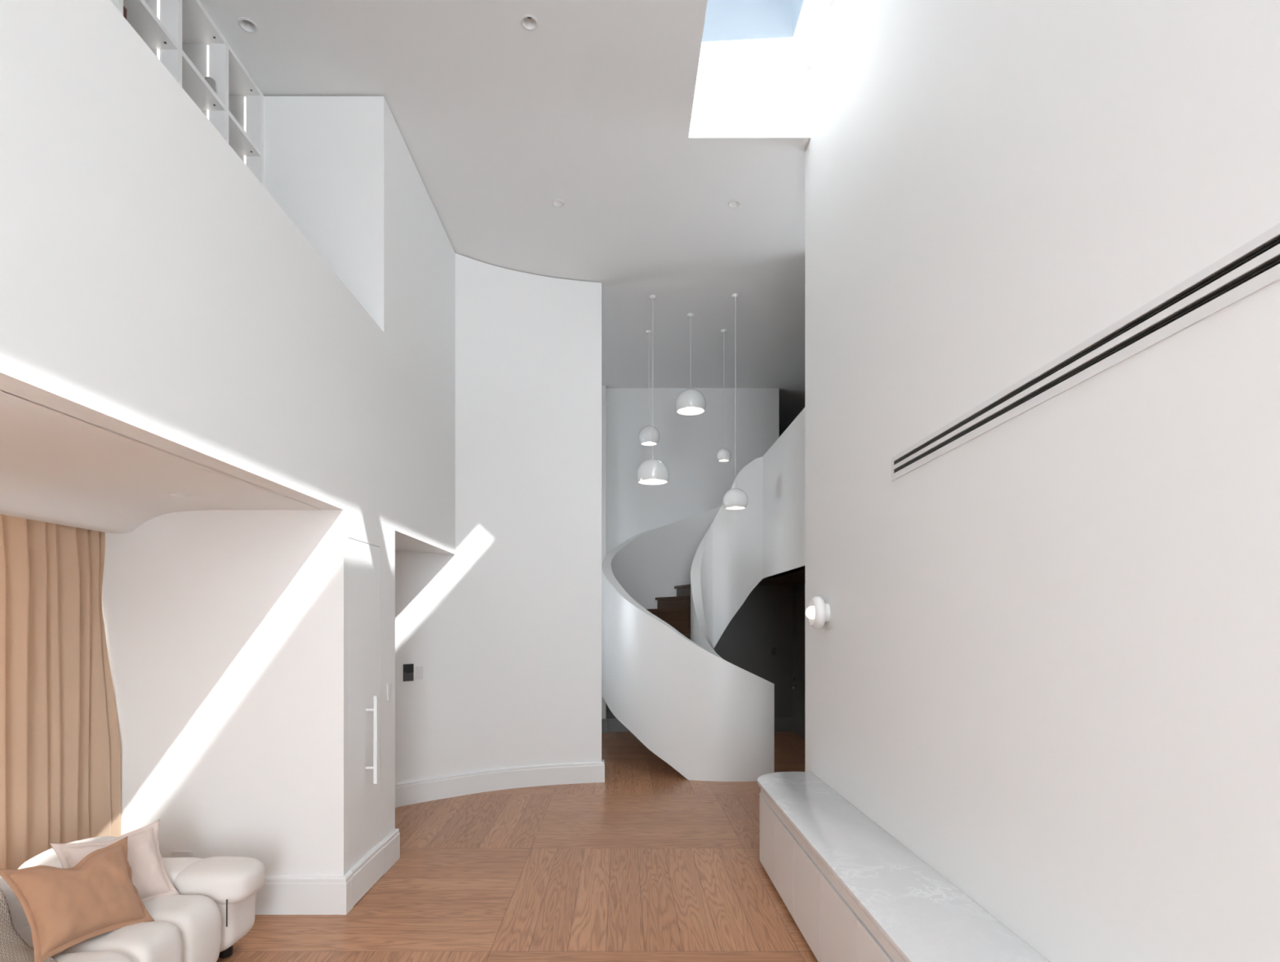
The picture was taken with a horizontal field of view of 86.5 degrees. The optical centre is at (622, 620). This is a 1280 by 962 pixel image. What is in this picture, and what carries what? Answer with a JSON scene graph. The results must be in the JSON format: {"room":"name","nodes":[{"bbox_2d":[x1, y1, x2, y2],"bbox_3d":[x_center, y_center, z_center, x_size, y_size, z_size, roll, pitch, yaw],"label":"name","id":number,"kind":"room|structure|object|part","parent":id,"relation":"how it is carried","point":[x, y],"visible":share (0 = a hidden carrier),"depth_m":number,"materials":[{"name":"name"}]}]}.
{"room":"living room","nodes":[
{"label":"living room","id":0,"kind":"room"},
{"bbox_2d":[0,390,283,495],"bbox_3d":[-2.295,-0.770,-0.325,1.196,0.120,8.350,0,0,0],"label":"trim","id":1,"kind":"structure","parent":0,"point":[1,390],"depth_m":2.60,"materials":[{"name":"paint"}]},
{"bbox_2d":[0,390,322,533],"bbox_3d":[-2.295,-0.574,-0.325,1.196,0.153,8.350,0,0,0],"label":"ceiling","id":2,"kind":"structure","parent":0,"point":[57,468],"depth_m":2.98,"materials":[{"name":"paint"}]},
{"bbox_2d":[167,492,192,496],"bbox_3d":[-2.190,-0.649,3.367,0.104,0.052,0.104,0,0,0],"label":"recessed light","id":3,"kind":"object","parent":2,"relation":"in","point":[176,494],"visible":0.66,"depth_m":3.37,"materials":[{"name":"white plastic"}]},
{"bbox_2d":[0,0,455,554],"bbox_3d":[-1.637,-2.053,0.985,0.120,2.844,10.970,0,0,0],"label":"wall","id":4,"kind":"structure","parent":0,"point":[154,292],"depth_m":2.52,"materials":[{"name":"paint"}]},
{"bbox_2d":[102,509,395,875],"bbox_3d":[-2.438,0.509,4.285,1.723,2.281,0.870,0,0,0],"label":"wall","id":5,"kind":"structure","parent":0,"point":[227,631],"depth_m":3.85,"materials":[{"name":"paint"}]},
{"bbox_2d":[171,850,192,857],"bbox_3d":[-2.490,1.335,3.845,0.114,0.072,0.010,0,0,0],"label":"power outlet","id":6,"kind":"object","parent":5,"relation":"attached to","point":[174,853],"visible":0.48,"depth_m":3.84,"materials":[{"name":"white plastic"}]},
{"bbox_2d":[254,827,399,914],"bbox_3d":[-2.416,1.546,4.285,1.729,0.209,0.922,0,0,0],"label":"baseboard","id":7,"kind":"structure","parent":5,"relation":"attached to","point":[279,894],"depth_m":3.82,"materials":[{"name":"white wood"}]},
{"bbox_2d":[348,537,383,906],"bbox_3d":[-1.558,0.583,4.175,0.107,2.125,0.509,0,0,0],"label":"door","id":8,"kind":"structure","parent":5,"relation":"in","point":[366,849],"depth_m":4.15,"materials":[{"name":"paint"}]},
{"bbox_3d":[-1.564,1.540,4.175,0.026,0.209,0.508,0,0,0],"label":"kick skirting","id":9,"kind":"part","parent":8,"relation":"part of","materials":[{"name":"white wood"}]},
{"bbox_3d":[-1.549,0.902,4.183,0.054,0.018,0.018,0,0,0],"label":"handle post","id":10,"kind":"part","parent":8,"relation":"part of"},
{"bbox_3d":[-1.516,0.728,4.183,0.022,0.541,0.022,0,0,0],"label":"pull handle","id":11,"kind":"part","parent":8,"relation":"part of","materials":[{"name":"white metal"}]},
{"bbox_2d":[386,682,391,700],"bbox_3d":[-1.571,0.475,4.595,0.011,0.115,0.070,0,0,0],"label":"light switch","id":12,"kind":"object","parent":5,"relation":"attached to","point":[389,684],"visible":1,"depth_m":4.58,"materials":[{"name":"white plastic"}]},
{"bbox_2d":[263,96,365,309],"bbox_3d":[-2.498,-2.212,4.561,1.603,2.525,0.118,0,0,0],"label":"wall","id":13,"kind":"structure","parent":0,"point":[314,147],"depth_m":4.50,"materials":[{"name":"paint"}]},
{"bbox_2d":[395,536,439,553],"bbox_3d":[-2.498,-0.691,5.660,1.603,0.120,1.880,0,0,0],"label":"ceiling","id":14,"kind":"structure","parent":0,"point":[400,544],"depth_m":5.83,"materials":[{"name":"paint"}]},
{"bbox_2d":[284,253,601,782],"bbox_3d":[-1.835,-0.913,6.066,3.811,5.127,0.498,0,0,-37],"label":"wall","id":15,"kind":"structure","parent":0,"point":[504,630],"depth_m":6.75,"materials":[{"name":"paint"}]},
{"bbox_2d":[403,663,413,680],"bbox_3d":[-1.926,0.462,6.127,0.094,0.154,0.015,0,0,-43],"label":"intercom panel","id":16,"kind":"object","parent":15,"relation":"attached to","point":[409,668],"visible":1,"depth_m":6.12,"materials":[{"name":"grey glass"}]},
{"bbox_2d":[395,759,604,807],"bbox_3d":[-1.709,1.546,6.080,3.673,0.209,0.400,0,0,-37],"label":"baseboard","id":17,"kind":"structure","parent":15,"relation":"attached to","point":[428,788],"depth_m":6.63,"materials":[{"name":"white wood"}]},
{"bbox_2d":[456,253,596,282],"bbox_3d":[-1.814,-3.482,6.095,3.674,0.010,0.460,0,0,-37],"label":"trim","id":18,"kind":"structure","parent":15,"relation":"attached to","point":[456,253],"depth_m":6.82,"materials":[{"name":"white paint"}]},
{"bbox_2d":[199,0,810,437],"bbox_3d":[0.150,-3.567,4.250,7.100,0.160,17.700,0,0,0],"label":"ceiling","id":19,"kind":"structure","parent":0,"point":[588,108],"depth_m":5.04,"materials":[{"name":"paint"}]},
{"bbox_2d":[237,17,257,33],"bbox_3d":[-2.190,-3.507,3.978,0.104,0.052,0.104,0,0,0],"label":"recessed light","id":20,"kind":"object","parent":19,"relation":"in","point":[246,24],"visible":0.88,"depth_m":4.00,"materials":[{"name":"white plastic"}]},
{"bbox_2d":[520,14,538,31],"bbox_3d":[-0.540,-3.507,3.960,0.104,0.052,0.104,0,0,0],"label":"recessed light","id":21,"kind":"object","parent":19,"relation":"in","point":[528,22],"visible":0.83,"depth_m":3.98,"materials":[{"name":"white plastic"}]},
{"bbox_2d":[551,199,564,207],"bbox_3d":[-0.534,-3.507,5.670,0.104,0.052,0.104,0,0,0],"label":"recessed light","id":22,"kind":"object","parent":19,"relation":"in","point":[556,202],"visible":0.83,"depth_m":5.69,"materials":[{"name":"white plastic"}]},
{"bbox_2d":[638,329,659,445],"bbox_3d":[0.323,-2.809,8.175,0.258,1.356,0.258,0,0,0],"label":"pendant light","id":23,"kind":"object","parent":19,"relation":"hanging from","point":[645,434],"visible":0.98,"depth_m":8.09,"materials":[{"name":"metal"}]},
{"bbox_3d":[0.323,-2.248,8.175,0.258,0.232,0.258,0,0,0],"label":"lamp shade","id":24,"kind":"part","parent":23,"relation":"part of","materials":[{"name":"metal"}]},
{"bbox_2d":[636,294,669,484],"bbox_3d":[0.330,-2.490,7.304,0.351,1.993,0.351,0,0,0],"label":"pendant light","id":25,"kind":"object","parent":19,"relation":"hanging from","point":[652,471],"visible":1,"depth_m":7.20,"materials":[{"name":"metal"}]},
{"bbox_3d":[0.330,-2.600,7.304,0.006,1.693,0.006,0,0,-23],"label":"cord","id":26,"kind":"part","parent":25,"relation":"part of","materials":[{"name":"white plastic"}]},
{"bbox_3d":[0.330,-1.627,7.304,0.351,0.263,0.351,0,0,0],"label":"lamp shade","id":27,"kind":"part","parent":25,"relation":"part of","materials":[{"name":"metal"}]},
{"bbox_2d":[675,312,706,415],"bbox_3d":[0.779,-2.937,7.731,0.349,1.100,0.349,0,0,0],"label":"pendant light","id":28,"kind":"object","parent":19,"relation":"hanging from","point":[690,402],"visible":1,"depth_m":7.62,"materials":[{"name":"metal"}]},
{"bbox_3d":[0.779,-2.519,7.731,0.349,0.264,0.349,0,0,0],"label":"lamp shade","id":29,"kind":"part","parent":28,"relation":"part of","materials":[{"name":"metal"}]},
{"bbox_3d":[0.779,-2.438,7.731,0.089,0.089,0.089,0,0,0],"label":"bulb","id":30,"kind":"part","parent":28,"relation":"part of","materials":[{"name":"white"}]},
{"bbox_2d":[716,328,731,462],"bbox_3d":[1.221,-2.706,8.157,0.172,1.563,0.172,0,0,0],"label":"pendant light","id":31,"kind":"object","parent":19,"relation":"hanging from","point":[723,455],"visible":1,"depth_m":8.13,"materials":[{"name":"metal"}]},
{"bbox_3d":[1.221,-2.764,8.157,0.006,1.366,0.006,0,0,-22],"label":"cord","id":32,"kind":"part","parent":31,"relation":"part of","materials":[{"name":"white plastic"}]},
{"bbox_3d":[1.221,-2.005,8.157,0.172,0.160,0.172,0,0,0],"label":"lamp shade","id":33,"kind":"part","parent":31,"relation":"part of","materials":[{"name":"metal"}]},
{"bbox_2d":[728,200,740,208],"bbox_3d":[0.936,-3.507,5.680,0.104,0.052,0.104,0,0,0],"label":"recessed light","id":34,"kind":"object","parent":19,"relation":"in","point":[733,203],"visible":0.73,"depth_m":5.70,"materials":[{"name":"white plastic"}]},
{"bbox_2d":[722,293,747,509],"bbox_3d":[1.213,-2.348,7.275,0.268,2.279,0.268,0,0,0],"label":"pendant light","id":35,"kind":"object","parent":19,"relation":"hanging from","point":[735,498],"visible":1,"depth_m":7.20,"materials":[{"name":"metal"}]},
{"bbox_3d":[1.213,-1.323,7.275,0.268,0.228,0.268,0,0,0],"label":"lamp shade","id":36,"kind":"part","parent":35,"relation":"part of","materials":[{"name":"ceramic"}]},
{"bbox_3d":[1.213,-2.440,7.275,0.006,2.014,0.006,0,0,-23],"label":"cord","id":37,"kind":"part","parent":35,"relation":"part of","materials":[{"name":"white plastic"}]},
{"bbox_2d":[216,731,817,961],"bbox_3d":[0.150,1.710,4.250,7.100,0.120,17.700,0,0,0],"label":"floor","id":38,"kind":"structure","parent":0,"point":[648,862],"depth_m":4.27,"materials":[{"name":"brown wood"}]},
{"bbox_2d":[0,835,265,961],"bbox_3d":[-2.278,1.359,2.231,0.995,0.582,2.569,0,0,0],"label":"sofa","id":39,"kind":"object","parent":38,"relation":"on","point":[215,907],"visible":0.53,"depth_m":3.05,"materials":[{"name":"fabric"}]},
{"bbox_2d":[0,875,29,930],"bbox_3d":[-2.621,1.306,2.795,0.280,0.472,0.496,-6,0,0],"label":"cushion","id":40,"kind":"object","parent":39,"relation":"on","point":[19,918],"depth_m":2.80,"materials":[{"name":"fabric"}]},
{"bbox_2d":[0,886,57,961],"bbox_3d":[-2.320,1.257,2.475,1.006,0.455,0.651,0,0,0],"label":"knitted throw","id":41,"kind":"object","parent":39,"relation":"on","point":[13,948],"visible":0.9,"depth_m":2.58,"materials":[{"name":"beige fabric"}]},
{"bbox_2d":[17,924,62,954],"bbox_3d":[-2.359,1.426,2.772,0.376,0.337,0.308,0,0,0],"label":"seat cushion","id":42,"kind":"object","parent":39,"relation":"on","point":[24,931],"depth_m":2.75,"materials":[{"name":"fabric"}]},
{"bbox_2d":[17,835,117,868],"bbox_3d":[-2.620,1.306,3.264,0.276,0.476,0.499,-6,0,0],"label":"cushion","id":43,"kind":"object","parent":39,"relation":"on","point":[47,857],"depth_m":3.11,"materials":[{"name":"fabric"}]},
{"bbox_2d":[0,835,154,961],"bbox_3d":[-2.163,1.121,2.740,0.328,0.346,0.522,0,0,22],"label":"cushion","id":44,"kind":"object","parent":39,"relation":"on","point":[64,908],"visible":1,"depth_m":2.68,"materials":[{"name":"fabric"}]},
{"bbox_2d":[52,951,133,961],"bbox_3d":[-2.045,1.436,2.500,0.404,0.357,0.309,0,0,0],"label":"seat cushion","id":45,"kind":"object","parent":39,"relation":"on","point":[62,956],"depth_m":2.56,"materials":[{"name":"fabric"}]},
{"bbox_2d":[49,818,180,902],"bbox_3d":[-2.260,1.125,3.035,0.235,0.349,0.503,0,0,26],"label":"cushion","id":46,"kind":"object","parent":39,"relation":"on","point":[151,879],"visible":0.4,"depth_m":3.09,"materials":[{"name":"fabric"}]},
{"bbox_2d":[62,920,182,961],"bbox_3d":[-2.046,1.432,2.774,0.394,0.354,0.309,0,0,0],"label":"seat cushion","id":47,"kind":"object","parent":39,"relation":"on","point":[152,940],"depth_m":2.73,"materials":[{"name":"fabric"}]},
{"bbox_2d":[143,893,221,961],"bbox_3d":[-2.044,1.435,3.047,0.396,0.356,0.308,0,0,0],"label":"seat cushion","id":48,"kind":"object","parent":39,"relation":"on","point":[197,917],"depth_m":3.02,"materials":[{"name":"fabric"}]},
{"bbox_2d":[601,456,773,781],"bbox_3d":[1.042,-0.147,8.479,2.533,3.595,2.800,0,0,36],"label":"spiral staircase","id":49,"kind":"structure","parent":38,"relation":"on","point":[670,592],"depth_m":7.56,"materials":[{"name":"paint"}]},
{"bbox_3d":[1.313,-0.147,8.357,0.933,3.595,0.693,0,0,0],"label":"balustrade","id":50,"kind":"part","parent":49,"relation":"part of","materials":[{"name":"paint"}]},
{"bbox_2d":[757,771,1049,961],"bbox_3d":[1.139,1.365,1.843,0.441,0.571,6.085,0,0,0],"label":"storage bench","id":51,"kind":"object","parent":38,"relation":"on","point":[854,891],"visible":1,"depth_m":2.98,"materials":[{"name":"stone"}]},
{"bbox_3d":[1.044,1.397,4.593,0.261,0.435,0.804,0,0,32],"label":"panel","id":52,"kind":"part","parent":51,"relation":"part of","materials":[{"name":"white wood"}]},
{"bbox_3d":[0.940,1.397,3.940,0.019,0.435,0.494,0,0,0],"label":"door","id":53,"kind":"part","parent":51,"relation":"part of","materials":[{"name":"white wood"}]},
{"bbox_3d":[0.940,1.397,3.438,0.019,0.435,0.498,0,0,0],"label":"door","id":54,"kind":"part","parent":51,"relation":"part of","materials":[{"name":"white wood"}]},
{"bbox_3d":[0.940,1.397,2.936,0.019,0.435,0.494,0,0,0],"label":"door","id":55,"kind":"part","parent":51,"relation":"part of","materials":[{"name":"white wood"}]},
{"bbox_3d":[0.940,1.397,2.436,0.019,0.435,0.494,0,0,0],"label":"door","id":56,"kind":"part","parent":51,"relation":"part of","materials":[{"name":"white wood"}]},
{"bbox_2d":[601,385,778,718],"bbox_3d":[-0.475,-0.918,10.180,5.650,5.137,0.240,0,0,0],"label":"wall","id":57,"kind":"structure","parent":0,"point":[689,446],"depth_m":10.18,"materials":[{"name":"paint"}]},
{"bbox_2d":[601,717,792,733],"bbox_3d":[-0.320,1.546,10.107,5.760,0.209,0.146,0,0,0],"label":"baseboard","id":58,"kind":"structure","parent":57,"relation":"attached to","point":[608,724],"depth_m":10.15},
{"bbox_2d":[605,585,792,717],"bbox_3d":[1.210,0.525,10.240,2.900,2.250,0.120,0,0,0],"label":"wall","id":59,"kind":"structure","parent":0,"point":[763,622],"depth_m":10.18,"materials":[{"name":"grey paint"}]},
{"bbox_2d":[771,647,776,654],"bbox_3d":[2.270,0.450,10.175,0.075,0.115,0.011,0,0,0],"label":"light switch","id":60,"kind":"object","parent":59,"relation":"attached to","point":[773,649],"visible":1,"depth_m":10.17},
{"bbox_2d":[756,569,804,585],"bbox_3d":[2.630,-0.743,9.025,1.940,0.414,7.950,0,0,0],"label":"ceiling","id":61,"kind":"structure","parent":0,"point":[798,577],"depth_m":8.89,"materials":[{"name":"brown wood"}]},
{"bbox_2d":[763,407,804,577],"bbox_3d":[1.720,-1.224,6.530,0.120,1.436,2.960,0,0,0],"label":"wall","id":62,"kind":"structure","parent":0,"point":[784,463],"depth_m":6.93,"materials":[{"name":"paint"}]},
{"bbox_2d":[764,565,804,577],"bbox_3d":[1.732,-0.531,6.525,0.135,0.050,2.950,0,0,0],"label":"trim","id":63,"kind":"structure","parent":62,"relation":"attached to","point":[802,566],"depth_m":7.12,"materials":[{"name":"brown wood"}]},
{"bbox_2d":[792,582,804,592],"bbox_3d":[2.620,0.525,7.615,0.120,2.250,5.130,0,0,0],"label":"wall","id":64,"kind":"structure","parent":0,"point":[800,587],"depth_m":9.85,"materials":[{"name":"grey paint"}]},
{"bbox_2d":[789,590,804,738],"bbox_3d":[2.513,0.608,9.435,0.095,2.065,1.370,0,0,0],"label":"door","id":65,"kind":"structure","parent":64,"relation":"in","point":[798,597],"depth_m":9.79,"materials":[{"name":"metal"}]},
{"bbox_2d":[804,0,1279,961],"bbox_3d":[1.430,-1.165,0.225,0.140,5.630,9.650,0,0,0],"label":"wall","id":66,"kind":"structure","parent":0,"point":[1045,663],"depth_m":2.16,"materials":[{"name":"paint"}]},
{"bbox_2d":[691,0,834,115],"bbox_3d":[0.930,-3.856,1.952,1.140,0.738,6.145,0,0,0],"label":"skylight","id":67,"kind":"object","parent":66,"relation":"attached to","point":[769,77],"depth_m":4.91,"materials":[{"name":"paint"}]},
{"bbox_2d":[805,595,830,628],"bbox_3d":[1.288,-0.057,4.500,0.145,0.216,0.216,0,0,0],"label":"wall sconce","id":68,"kind":"object","parent":66,"relation":"attached to","point":[818,612],"visible":1,"depth_m":4.44,"materials":[{"name":"white"}]},
{"bbox_3d":[1.260,-0.057,4.500,0.090,0.090,0.090,0,0,0],"label":"globe","id":69,"kind":"part","parent":68,"relation":"part of","materials":[{"name":"white glass"}]},
{"bbox_2d":[891,222,1279,480],"bbox_3d":[1.357,-0.762,1.409,0.007,0.114,4.019,0,0,0],"label":"air vent","id":70,"kind":"object","parent":66,"relation":"in","point":[1254,266],"visible":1,"depth_m":1.83,"materials":[{"name":"white plastic"}]},
{"bbox_3d":[-2.498,-0.890,0.001,1.603,0.120,9.002,0,0,0],"label":"floor","id":71,"kind":"structure","parent":0,"visible":0},
{"bbox_2d":[110,0,263,186],"bbox_3d":[-2.554,-2.217,3.635,0.360,2.535,1.733,0,0,0],"label":"bookshelf","id":72,"kind":"object","parent":71,"relation":"on","point":[182,34],"visible":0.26,"depth_m":4.05,"materials":[{"name":"white wood"}]},
{"bbox_2d":[123,5,126,19],"bbox_3d":[-2.504,-2.817,3.275,0.201,0.301,0.050,0,0,0],"label":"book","id":73,"kind":"object","parent":72,"relation":"on","point":[124,8],"visible":0.04,"depth_m":3.28,"materials":[{"name":"paper"}]},
{"bbox_2d":[204,76,215,92],"bbox_3d":[-2.444,-3.146,4.030,0.058,0.120,0.058,0,0,0],"label":"candle jar","id":74,"kind":"object","parent":72,"relation":"on","point":[211,82],"visible":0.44,"depth_m":4.01,"materials":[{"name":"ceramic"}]},
{"bbox_3d":[-3.097,-0.740,-0.325,0.407,0.180,8.350,0,0,0],"label":"ceiling","id":75,"kind":"structure","parent":0,"visible":0},
{"bbox_2d":[0,514,120,869],"bbox_3d":[-2.927,0.502,2.421,0.135,2.265,2.841,0,0,1],"label":"curtain","id":76,"kind":"object","parent":75,"relation":"hanging from","point":[60,741],"visible":0.71,"depth_m":3.49,"materials":[{"name":"fabric"}]}
]}

